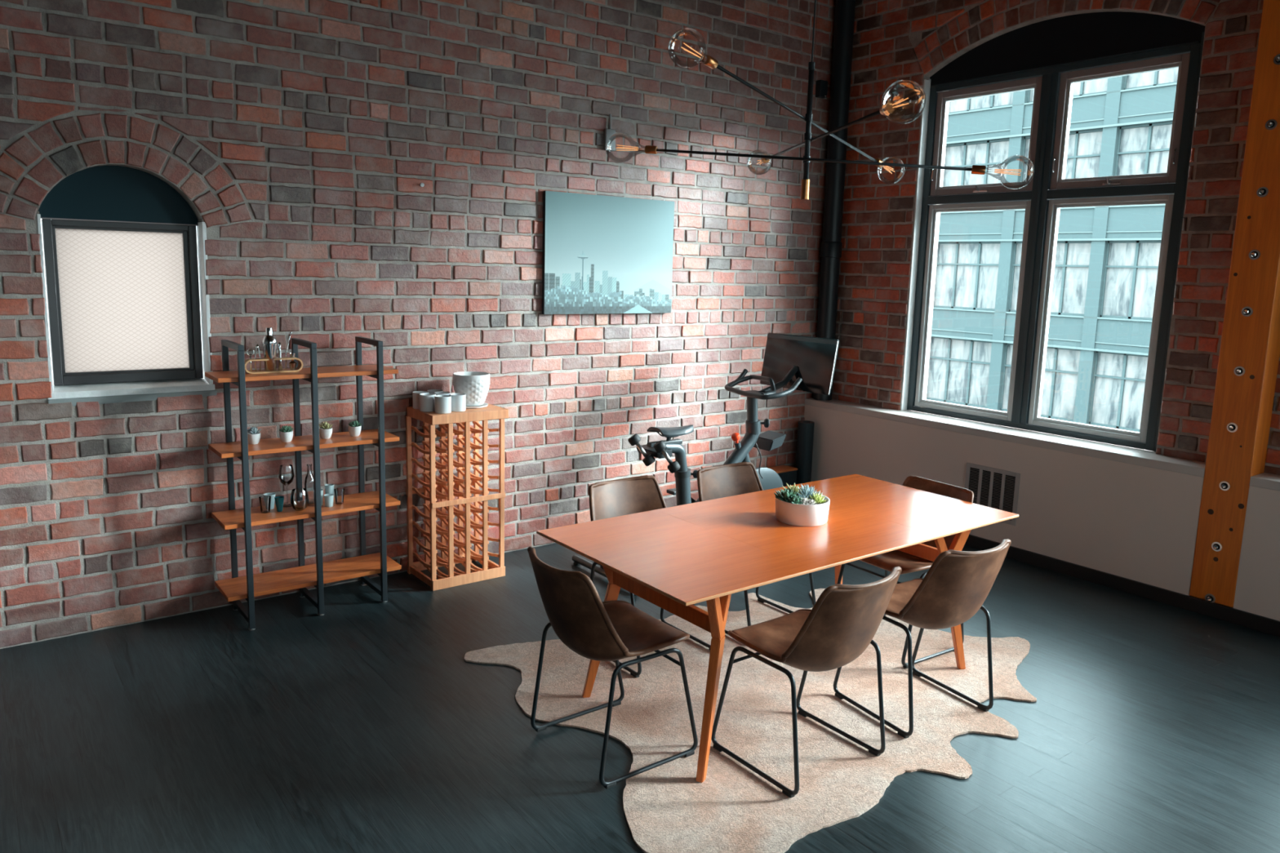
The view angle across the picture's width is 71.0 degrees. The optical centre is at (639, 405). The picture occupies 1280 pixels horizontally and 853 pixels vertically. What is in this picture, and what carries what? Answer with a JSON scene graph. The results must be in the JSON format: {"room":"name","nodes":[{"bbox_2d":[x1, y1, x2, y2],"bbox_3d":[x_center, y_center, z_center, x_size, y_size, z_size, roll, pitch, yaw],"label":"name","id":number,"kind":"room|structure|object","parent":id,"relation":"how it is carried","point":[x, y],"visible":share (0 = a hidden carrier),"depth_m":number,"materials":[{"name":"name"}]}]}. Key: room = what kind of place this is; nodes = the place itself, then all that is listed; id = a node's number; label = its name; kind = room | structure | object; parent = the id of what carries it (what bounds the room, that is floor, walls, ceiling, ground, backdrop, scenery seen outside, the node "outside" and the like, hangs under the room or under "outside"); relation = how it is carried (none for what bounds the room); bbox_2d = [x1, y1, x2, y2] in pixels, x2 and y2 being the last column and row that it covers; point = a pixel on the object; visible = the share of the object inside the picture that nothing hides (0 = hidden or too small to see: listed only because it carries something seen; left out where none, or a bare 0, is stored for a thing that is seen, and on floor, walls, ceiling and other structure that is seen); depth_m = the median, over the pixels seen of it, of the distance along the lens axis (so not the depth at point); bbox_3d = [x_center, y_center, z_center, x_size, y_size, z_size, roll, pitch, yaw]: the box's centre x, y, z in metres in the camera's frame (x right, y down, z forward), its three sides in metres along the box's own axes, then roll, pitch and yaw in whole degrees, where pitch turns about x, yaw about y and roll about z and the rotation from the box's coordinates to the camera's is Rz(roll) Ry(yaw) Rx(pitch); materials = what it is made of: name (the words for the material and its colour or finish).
{"room":"loft dining room","nodes":[
{"label":"loft dining room","id":0,"kind":"room"},
{"bbox_2d":[0,0,835,648],"bbox_3d":[-2.042,-1.375,4.716,8.798,4.920,0.334,-5,11,-37],"label":"wall","id":1,"kind":"structure","parent":0,"point":[304,135],"depth_m":5.06,"materials":[{"name":"brick"}]},
{"bbox_2d":[36,165,217,406],"bbox_3d":[-2.511,-0.602,4.382,0.765,1.172,0.164,-5,11,-37],"label":"window","id":2,"kind":"structure","parent":1,"relation":"in","point":[127,305],"depth_m":4.41,"materials":[{"name":"grey paint"}]},
{"bbox_2d":[542,191,674,314],"bbox_3d":[-0.194,-0.999,5.975,1.039,0.769,0.028,-5,11,-37],"label":"print","id":3,"kind":"object","parent":1,"relation":"attached to","point":[602,254],"visible":1,"depth_m":5.93,"materials":[{"name":"blue paper"}]},
{"bbox_2d":[604,114,615,151],"bbox_3d":[-0.196,-1.778,5.843,0.080,0.230,0.027,-5,11,-37],"label":"junction box","id":4,"kind":"object","parent":1,"relation":"attached to","point":[609,132],"visible":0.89,"depth_m":5.83,"materials":[{"name":"grey metal"}]},
{"bbox_2d":[815,80,827,98],"bbox_3d":[1.406,-2.448,6.940,0.085,0.125,0.054,-5,11,-37],"label":"wall speaker","id":5,"kind":"object","parent":1,"relation":"attached to","point":[821,86],"visible":1,"depth_m":6.92,"materials":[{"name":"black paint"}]},
{"bbox_2d":[0,542,1279,852],"bbox_3d":[0.181,1.576,2.365,9.100,0.120,6.920,-5,11,-37],"label":"floor","id":6,"kind":"structure","parent":0,"point":[365,725],"depth_m":3.57,"materials":[{"name":"black wood"}]},
{"bbox_2d":[204,336,401,630],"bbox_3d":[-1.754,0.372,4.740,0.898,1.434,0.345,-5,11,-37],"label":"shelving unit","id":7,"kind":"object","parent":6,"relation":"on","point":[235,588],"visible":0.98,"depth_m":4.69,"materials":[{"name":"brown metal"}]},
{"bbox_2d":[247,426,261,444],"bbox_3d":[-1.974,0.150,4.588,0.073,0.090,0.073,-5,11,-37],"label":"succulent pot","id":8,"kind":"object","parent":7,"relation":"on","point":[253,434],"visible":1,"depth_m":4.57,"materials":[{"name":"white ceramic"}]},
{"bbox_2d":[258,496,271,513],"bbox_3d":[-1.936,0.512,4.633,0.060,0.080,0.060,-5,11,-37],"label":"tumbler","id":9,"kind":"object","parent":7,"relation":"on","point":[269,497],"visible":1,"depth_m":4.62,"materials":[{"name":"clear glass"}]},
{"bbox_2d":[262,492,275,509],"bbox_3d":[-1.942,0.502,4.703,0.060,0.078,0.060,-5,11,-37],"label":"cup","id":10,"kind":"object","parent":7,"relation":"on","point":[266,495],"visible":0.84,"depth_m":4.69,"materials":[{"name":"grey ceramic"}]},
{"bbox_2d":[244,356,302,373],"bbox_3d":[-1.863,-0.205,4.551,0.284,0.072,0.056,-5,11,-37],"label":"caddy","id":11,"kind":"object","parent":7,"relation":"on","point":[300,366],"visible":0.84,"depth_m":4.54,"materials":[{"name":"brown wood"}]},
{"bbox_2d":[246,348,253,371],"bbox_3d":[-1.946,-0.228,4.484,0.037,0.116,0.008,-5,11,-37],"label":"strainer","id":12,"kind":"object","parent":11,"relation":"in","point":[250,354],"visible":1,"depth_m":4.48,"materials":[{"name":"silver metal"}]},
{"bbox_2d":[253,344,261,371],"bbox_3d":[-1.919,-0.239,4.502,0.036,0.136,0.036,-5,11,-37],"label":"tongs","id":13,"kind":"object","parent":11,"relation":"in","point":[256,346],"visible":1,"depth_m":4.50,"materials":[{"name":"silver metal"}]},
{"bbox_2d":[261,327,277,371],"bbox_3d":[-1.870,-0.285,4.532,0.074,0.219,0.074,-5,11,-37],"label":"cocktail shaker","id":14,"kind":"object","parent":11,"relation":"in","point":[269,342],"visible":1,"depth_m":4.51,"materials":[{"name":"silver metal"}]},
{"bbox_2d":[277,342,282,370],"bbox_3d":[-1.833,-0.252,4.566,0.020,0.146,0.020,-5,11,-37],"label":"muddler","id":15,"kind":"object","parent":11,"relation":"in","point":[280,366],"visible":1,"depth_m":4.56,"materials":[{"name":"silver metal"}]},
{"bbox_2d":[284,331,292,368],"bbox_3d":[-1.801,-0.283,4.600,0.041,0.191,0.016,-5,11,-37],"label":"spoon","id":16,"kind":"object","parent":11,"relation":"in","point":[290,332],"visible":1,"depth_m":4.59,"materials":[{"name":"silver metal"}]},
{"bbox_2d":[288,352,297,369],"bbox_3d":[-1.784,-0.226,4.608,0.040,0.085,0.040,-5,11,-37],"label":"jigger","id":17,"kind":"object","parent":11,"relation":"in","point":[292,365],"visible":1,"depth_m":4.60,"materials":[{"name":"silver metal"}]},
{"bbox_2d":[274,496,284,511],"bbox_3d":[-1.871,0.512,4.657,0.048,0.075,0.048,-5,11,-37],"label":"cup","id":18,"kind":"object","parent":7,"relation":"on","point":[279,500],"visible":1,"depth_m":4.64,"materials":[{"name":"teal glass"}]},
{"bbox_2d":[278,425,293,442],"bbox_3d":[-1.835,0.144,4.660,0.080,0.087,0.072,-5,11,-37],"label":"succulent pot","id":19,"kind":"object","parent":7,"relation":"on","point":[286,433],"visible":1,"depth_m":4.64,"materials":[{"name":"white ceramic"}]},
{"bbox_2d":[278,464,294,507],"bbox_3d":[-1.872,0.425,4.755,0.080,0.218,0.080,-5,11,-37],"label":"wine glass","id":20,"kind":"object","parent":7,"relation":"on","point":[291,480],"visible":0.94,"depth_m":4.74,"materials":[{"name":"clear glass"}]},
{"bbox_2d":[289,488,309,511],"bbox_3d":[-1.780,0.492,4.692,0.094,0.108,0.094,-5,11,-37],"label":"glass","id":21,"kind":"object","parent":7,"relation":"on","point":[291,499],"visible":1,"depth_m":4.68,"materials":[{"name":"clear glass"}]},
{"bbox_2d":[304,463,314,504],"bbox_3d":[-1.772,0.419,4.819,0.058,0.214,0.058,-5,11,-37],"label":"glass bottle","id":22,"kind":"object","parent":7,"relation":"on","point":[306,477],"visible":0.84,"depth_m":4.81,"materials":[{"name":"clear glass"}]},
{"bbox_2d":[313,488,323,506],"bbox_3d":[-1.714,0.491,4.787,0.050,0.085,0.050,-5,11,-37],"label":"cup","id":23,"kind":"object","parent":7,"relation":"on","point":[322,490],"visible":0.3,"depth_m":4.78,"materials":[{"name":"grey ceramic"}]},
{"bbox_2d":[319,421,332,439],"bbox_3d":[-1.672,0.130,4.770,0.074,0.090,0.069,7,11,34],"label":"succulent pot","id":24,"kind":"object","parent":7,"relation":"on","point":[325,430],"visible":0.98,"depth_m":4.75,"materials":[{"name":"white ceramic"}]},
{"bbox_2d":[324,493,333,506],"bbox_3d":[-1.656,0.506,4.777,0.050,0.062,0.050,-5,11,-37],"label":"cup","id":25,"kind":"object","parent":7,"relation":"on","point":[328,498],"visible":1,"depth_m":4.76,"materials":[{"name":"grey ceramic"}]},
{"bbox_2d":[324,484,333,502],"bbox_3d":[-1.678,0.476,4.850,0.050,0.098,0.050,-5,11,-37],"label":"cup","id":26,"kind":"object","parent":7,"relation":"on","point":[329,488],"visible":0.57,"depth_m":4.83,"materials":[{"name":"grey ceramic"}]},
{"bbox_2d":[333,488,344,504],"bbox_3d":[-1.621,0.490,4.837,0.056,0.078,0.056,-5,11,-37],"label":"tumbler","id":27,"kind":"object","parent":7,"relation":"on","point":[343,490],"visible":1,"depth_m":4.83,"materials":[{"name":"clear glass"}]},
{"bbox_2d":[348,419,361,436],"bbox_3d":[-1.546,0.121,4.862,0.068,0.087,0.076,-5,11,-37],"label":"succulent pot","id":28,"kind":"object","parent":7,"relation":"on","point":[354,427],"visible":1,"depth_m":4.84,"materials":[{"name":"white ceramic"}]},
{"bbox_2d":[405,404,508,591],"bbox_3d":[-1.082,0.515,5.323,0.488,1.011,0.368,-5,11,-37],"label":"wine rack","id":29,"kind":"object","parent":6,"relation":"on","point":[491,570],"visible":1,"depth_m":5.25,"materials":[{"name":"brown wood"}]},
{"bbox_2d":[412,391,428,408],"bbox_3d":[-1.272,-0.032,5.207,0.092,0.095,0.092,-5,11,-37],"label":"cup","id":30,"kind":"object","parent":29,"relation":"on","point":[415,394],"visible":0.6,"depth_m":5.17,"materials":[{"name":"white ceramic"}]},
{"bbox_2d":[419,393,435,412],"bbox_3d":[-1.212,-0.018,5.123,0.092,0.095,0.092,-5,11,-37],"label":"cup","id":31,"kind":"object","parent":29,"relation":"on","point":[426,401],"visible":0.9,"depth_m":5.08,"materials":[{"name":"white ceramic"}]},
{"bbox_2d":[426,389,443,393],"bbox_3d":[-1.206,-0.042,5.285,0.092,0.095,0.092,-5,11,-37],"label":"cup","id":32,"kind":"object","parent":29,"relation":"on","point":[430,391],"visible":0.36,"depth_m":5.29,"materials":[{"name":"white ceramic"}]},
{"bbox_2d":[434,391,450,395],"bbox_3d":[-1.146,-0.028,5.203,0.092,0.095,0.092,-5,11,-37],"label":"cup","id":33,"kind":"object","parent":29,"relation":"on","point":[435,393],"visible":0.3,"depth_m":5.19,"materials":[{"name":"white ceramic"}]},
{"bbox_2d":[434,395,451,413],"bbox_3d":[-1.114,-0.007,5.072,0.092,0.095,0.092,-5,11,-37],"label":"cup","id":34,"kind":"object","parent":29,"relation":"on","point":[442,403],"visible":1,"depth_m":5.04,"materials":[{"name":"white ceramic"}]},
{"bbox_2d":[448,393,466,412],"bbox_3d":[-1.048,-0.018,5.153,0.092,0.095,0.092,-5,11,-37],"label":"cup","id":35,"kind":"object","parent":29,"relation":"on","point":[458,400],"visible":0.89,"depth_m":5.11,"materials":[{"name":"white ceramic"}]},
{"bbox_2d":[452,371,489,408],"bbox_3d":[-0.997,-0.092,5.307,0.218,0.197,0.220,-5,11,-37],"label":"planter","id":36,"kind":"object","parent":29,"relation":"on","point":[474,384],"visible":0.85,"depth_m":5.23,"materials":[{"name":"white ceramic"}]},
{"bbox_2d":[572,333,839,577],"bbox_3d":[0.443,0.281,5.766,1.648,1.418,0.660,-5,11,-37],"label":"exercise bike","id":37,"kind":"object","parent":6,"relation":"on","point":[793,362],"visible":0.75,"depth_m":5.98,"materials":[{"name":"black metal"}]},
{"bbox_2d":[627,433,655,466],"bbox_3d":[0.010,0.268,5.412,0.168,0.196,0.071,2,9,4],"label":"dumbbell","id":38,"kind":"object","parent":37,"relation":"attached to","point":[634,439],"visible":1,"depth_m":5.39,"materials":[{"name":"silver metal"}]},
{"bbox_2d":[653,440,679,473],"bbox_3d":[0.162,0.307,5.382,0.164,0.198,0.071,2,9,0],"label":"dumbbell","id":39,"kind":"object","parent":37,"relation":"attached to","point":[660,446],"visible":1,"depth_m":5.36,"materials":[{"name":"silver metal"}]},
{"bbox_2d":[753,430,786,451],"bbox_3d":[0.878,0.239,6.093,0.151,0.102,0.178,-5,11,-37],"label":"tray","id":40,"kind":"object","parent":37,"relation":"on","point":[768,441],"depth_m":6.05,"materials":[{"name":"grey plastic"}]},
{"bbox_2d":[464,588,1036,852],"bbox_3d":[0.671,1.244,4.182,2.646,0.008,2.016,-5,11,-37],"label":"cowhide rug","id":41,"kind":"object","parent":6,"relation":"on","point":[735,809],"visible":0.77,"depth_m":3.71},
{"bbox_2d":[527,546,697,789],"bbox_3d":[-0.135,0.930,3.429,0.554,0.797,0.502,-5,11,-37],"label":"dining chair","id":42,"kind":"object","parent":41,"relation":"on","point":[593,628],"visible":1,"depth_m":3.26,"materials":[{"name":"brown leather"}]},
{"bbox_2d":[588,475,711,677],"bbox_3d":[0.037,0.791,4.364,0.502,0.797,0.554,-5,11,-37],"label":"dining chair","id":43,"kind":"object","parent":41,"relation":"on","point":[634,495],"visible":0.34,"depth_m":4.50,"materials":[{"name":"brown leather"}]},
{"bbox_2d":[692,462,816,634],"bbox_3d":[0.586,0.747,4.747,0.502,0.797,0.554,-5,11,-37],"label":"dining chair","id":44,"kind":"object","parent":41,"relation":"on","point":[718,482],"visible":0.3,"depth_m":4.90,"materials":[{"name":"brown leather"}]},
{"bbox_2d":[536,474,1018,782],"bbox_3d":[0.660,0.885,4.013,2.031,0.751,0.964,-5,11,-37],"label":"dining table","id":45,"kind":"object","parent":41,"relation":"on","point":[675,558],"visible":0.86,"depth_m":3.72,"materials":[{"name":"brown wood"}]},
{"bbox_2d":[773,483,830,526],"bbox_3d":[0.718,0.434,3.989,0.242,0.151,0.243,-5,11,-37],"label":"succulent bowl","id":46,"kind":"object","parent":45,"relation":"on","point":[803,506],"visible":1,"depth_m":3.91,"materials":[{"name":"white ceramic"}]},
{"bbox_2d":[711,566,902,798],"bbox_3d":[0.649,0.958,3.388,0.502,0.797,0.554,-5,11,-37],"label":"dining chair","id":47,"kind":"object","parent":41,"relation":"on","point":[844,620],"visible":1,"depth_m":3.19,"materials":[{"name":"brown leather"}]},
{"bbox_2d":[836,475,973,668],"bbox_3d":[1.341,0.800,4.529,0.554,0.797,0.502,-4,11,-34],"label":"dining chair","id":48,"kind":"object","parent":41,"relation":"on","point":[908,563],"visible":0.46,"depth_m":4.47,"materials":[{"name":"brown leather"}]},
{"bbox_2d":[833,538,1011,738],"bbox_3d":[1.214,0.909,3.801,0.502,0.797,0.554,-4,10,-30],"label":"dining chair","id":49,"kind":"object","parent":41,"relation":"on","point":[957,584],"visible":0.81,"depth_m":3.58,"materials":[{"name":"brown leather"}]},
{"bbox_2d":[768,465,797,486],"bbox_3d":[1.094,0.650,7.162,0.293,0.300,0.155,-5,11,-37],"label":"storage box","id":50,"kind":"object","parent":6,"relation":"on","point":[788,474],"visible":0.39,"depth_m":7.13,"materials":[{"name":"black plastic"}]},
{"bbox_2d":[795,420,814,484],"bbox_3d":[1.333,0.455,7.293,0.131,0.655,0.132,-5,11,-37],"label":"exercise mat","id":51,"kind":"object","parent":6,"relation":"on","point":[805,428],"visible":0.63,"depth_m":7.23,"materials":[{"name":"black plastic"}]},
{"bbox_2d":[804,404,1279,621],"bbox_3d":[3.503,0.833,4.777,0.193,0.790,6.900,-5,11,-37],"label":"wall","id":52,"kind":"structure","parent":0,"point":[1139,523],"depth_m":5.59,"materials":[{"name":"beige paint"}]},
{"bbox_2d":[964,462,1020,525],"bbox_3d":[2.375,0.595,6.077,0.010,0.355,0.394,-5,11,-37],"label":"air vent","id":53,"kind":"object","parent":52,"relation":"in","point":[992,487],"visible":0.74,"depth_m":6.05,"materials":[{"name":"grey metal"}]},
{"bbox_2d":[804,397,1205,477],"bbox_3d":[2.358,0.162,6.270,0.268,0.051,2.988,-5,11,-37],"label":"window sill","id":54,"kind":"structure","parent":52,"relation":"on","point":[1149,459],"depth_m":5.90,"materials":[{"name":"grey paint"}]},
{"bbox_2d":[964,534,1279,637],"bbox_3d":[3.409,1.191,4.766,0.020,0.082,6.898,-5,11,-37],"label":"baseboard","id":55,"kind":"structure","parent":52,"relation":"attached to","point":[1253,621],"depth_m":5.33,"materials":[{"name":"black paint"}]},
{"bbox_2d":[1249,472,1279,491],"bbox_3d":[4.509,0.651,3.473,0.268,0.051,3.687,-5,11,-37],"label":"trim","id":56,"kind":"structure","parent":52,"relation":"attached to","point":[1264,480],"depth_m":4.80,"materials":[{"name":"grey paint"}]},
{"bbox_2d":[831,0,1279,608],"bbox_3d":[3.757,-1.205,4.618,0.334,4.920,6.903,-5,11,-37],"label":"wall","id":57,"kind":"structure","parent":0,"point":[894,41],"depth_m":6.14,"materials":[{"name":"brick"}]},
{"bbox_2d":[813,0,855,400],"bbox_3d":[1.547,-2.059,7.034,0.168,4.064,0.168,-5,11,-37],"label":"drain pipe","id":58,"kind":"object","parent":57,"relation":"attached to","point":[831,246],"visible":0.97,"depth_m":7.02,"materials":[{"name":"black metal"}]},
{"bbox_2d":[900,11,1204,451],"bbox_3d":[2.644,-1.177,5.971,0.146,2.702,1.904,-5,11,-37],"label":"window","id":59,"kind":"structure","parent":57,"relation":"in","point":[1048,57],"depth_m":5.90,"materials":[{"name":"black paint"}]},
{"bbox_2d":[1189,0,1279,607],"bbox_3d":[3.335,-1.127,4.751,0.214,4.517,0.225,-5,11,-37],"label":"timber post","id":60,"kind":"object","parent":57,"relation":"attached to","point":[1249,356],"visible":1,"depth_m":4.81,"materials":[{"name":"brown wood"}]},
{"bbox_2d":[1204,593,1215,602],"bbox_3d":[3.196,1.084,5.034,0.016,0.054,0.054,-5,11,-37],"label":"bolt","id":61,"kind":"object","parent":60,"relation":"in","point":[1211,597],"depth_m":5.03,"materials":[{"name":"silver metal"}]},
{"bbox_2d":[1211,542,1222,551],"bbox_3d":[3.204,0.786,4.988,0.016,0.054,0.054,-5,11,-37],"label":"bolt","id":62,"kind":"object","parent":60,"relation":"in","point":[1215,546],"depth_m":4.99,"materials":[{"name":"silver metal"}]},
{"bbox_2d":[1219,480,1230,490],"bbox_3d":[3.213,0.443,4.935,0.016,0.054,0.054,-5,11,-37],"label":"bolt","id":63,"kind":"object","parent":60,"relation":"in","point":[1224,485],"depth_m":4.93,"materials":[{"name":"silver metal"}]},
{"bbox_2d":[1226,422,1237,432],"bbox_3d":[3.221,0.120,4.885,0.016,0.054,0.054,-5,11,-37],"label":"bolt","id":64,"kind":"object","parent":60,"relation":"in","point":[1231,427],"depth_m":4.88,"materials":[{"name":"silver metal"}]},
{"bbox_2d":[1233,366,1244,376],"bbox_3d":[3.230,-0.185,4.838,0.016,0.054,0.054,-5,11,-37],"label":"bolt","id":65,"kind":"object","parent":60,"relation":"in","point":[1237,371],"depth_m":4.84,"materials":[{"name":"silver metal"}]},
{"bbox_2d":[1241,306,1253,316],"bbox_3d":[3.238,-0.501,4.790,0.016,0.054,0.054,-5,11,-37],"label":"bolt","id":66,"kind":"object","parent":60,"relation":"in","point":[1246,311],"depth_m":4.79,"materials":[{"name":"silver metal"}]},
{"bbox_2d":[1248,249,1260,259],"bbox_3d":[3.246,-0.798,4.744,0.016,0.054,0.054,-5,11,-37],"label":"washer","id":67,"kind":"object","parent":60,"relation":"in","point":[1253,254],"depth_m":4.74,"materials":[{"name":"silver metal"}]},
{"bbox_2d":[1256,186,1268,197],"bbox_3d":[3.255,-1.118,4.695,0.016,0.054,0.054,-5,11,-37],"label":"washer","id":68,"kind":"object","parent":60,"relation":"in","point":[1261,192],"depth_m":4.69,"materials":[{"name":"silver metal"}]},
{"bbox_2d":[1265,119,1277,129],"bbox_3d":[3.264,-1.455,4.643,0.016,0.054,0.054,-5,11,-37],"label":"washer","id":69,"kind":"object","parent":60,"relation":"in","point":[1270,124],"depth_m":4.64,"materials":[{"name":"silver metal"}]},
{"bbox_2d":[1273,53,1279,64],"bbox_3d":[3.272,-1.775,4.593,0.016,0.054,0.054,-5,11,-37],"label":"washer","id":70,"kind":"object","parent":60,"relation":"in","point":[1276,56],"depth_m":4.61,"materials":[{"name":"silver metal"}]},
{"bbox_3d":[0.226,-3.244,1.736,9.100,0.400,7.200,-5,11,-37],"label":"ceiling","id":71,"kind":"structure","parent":0,"visible":0},
{"bbox_2d":[605,0,1034,199],"bbox_3d":[0.744,-2.227,3.590,1.616,2.743,1.769,9,12,40],"label":"chandelier","id":72,"kind":"object","parent":71,"relation":"hanging from","point":[891,108],"visible":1,"depth_m":3.63,"materials":[{"name":"black metal"}]},
{"bbox_2d":[644,145,657,154],"bbox_3d":[0.049,-1.123,3.937,0.052,0.038,0.035,4,9,16],"label":"bulb socket","id":73,"kind":"object","parent":72,"relation":"attached to","point":[652,149],"depth_m":3.92,"materials":[{"name":"gold metal"}]},
{"bbox_2d":[703,54,718,69],"bbox_3d":[0.255,-1.240,3.240,0.035,0.041,0.054,9,11,40],"label":"bulb socket","id":74,"kind":"object","parent":72,"relation":"attached to","point":[708,60],"depth_m":3.22,"materials":[{"name":"gold metal"}]},
{"bbox_2d":[760,158,769,163],"bbox_3d":[0.646,-1.268,4.626,0.035,0.036,0.051,1,9,-5],"label":"bulb socket","id":75,"kind":"object","parent":72,"relation":"attached to","point":[763,160],"depth_m":4.60,"materials":[{"name":"gold metal"}]},
{"bbox_2d":[872,157,883,167],"bbox_3d":[1.140,-1.161,4.290,0.035,0.041,0.054,9,11,40],"label":"bulb socket","id":76,"kind":"object","parent":72,"relation":"attached to","point":[877,160],"depth_m":4.27,"materials":[{"name":"gold metal"}]},
{"bbox_2d":[879,103,893,115],"bbox_3d":[0.800,-0.960,2.902,0.035,0.036,0.051,1,9,-5],"label":"bulb socket","id":77,"kind":"object","parent":72,"relation":"attached to","point":[889,106],"depth_m":2.88,"materials":[{"name":"gold metal"}]},
{"bbox_2d":[971,164,986,174],"bbox_3d":[1.353,-0.942,3.587,0.052,0.038,0.035,4,9,16],"label":"bulb socket","id":78,"kind":"object","parent":72,"relation":"attached to","point":[976,169],"depth_m":3.57,"materials":[{"name":"gold metal"}]},
{"label":"outside","id":79,"kind":"structure","parent":0,"visible":0},
{"bbox_3d":[19.275,3.210,34.447,59.400,0.100,100.000,-5,11,-37],"label":"ground","id":80,"kind":"structure","parent":79,"visible":0},
{"bbox_2d":[926,67,1178,432],"bbox_3d":[17.570,-5.298,34.052,8.820,16.733,31.025,-5,11,-37],"label":"office building","id":81,"kind":"structure","parent":80,"relation":"on","point":[1107,258],"depth_m":30.82,"materials":[{"name":"teal metal"}]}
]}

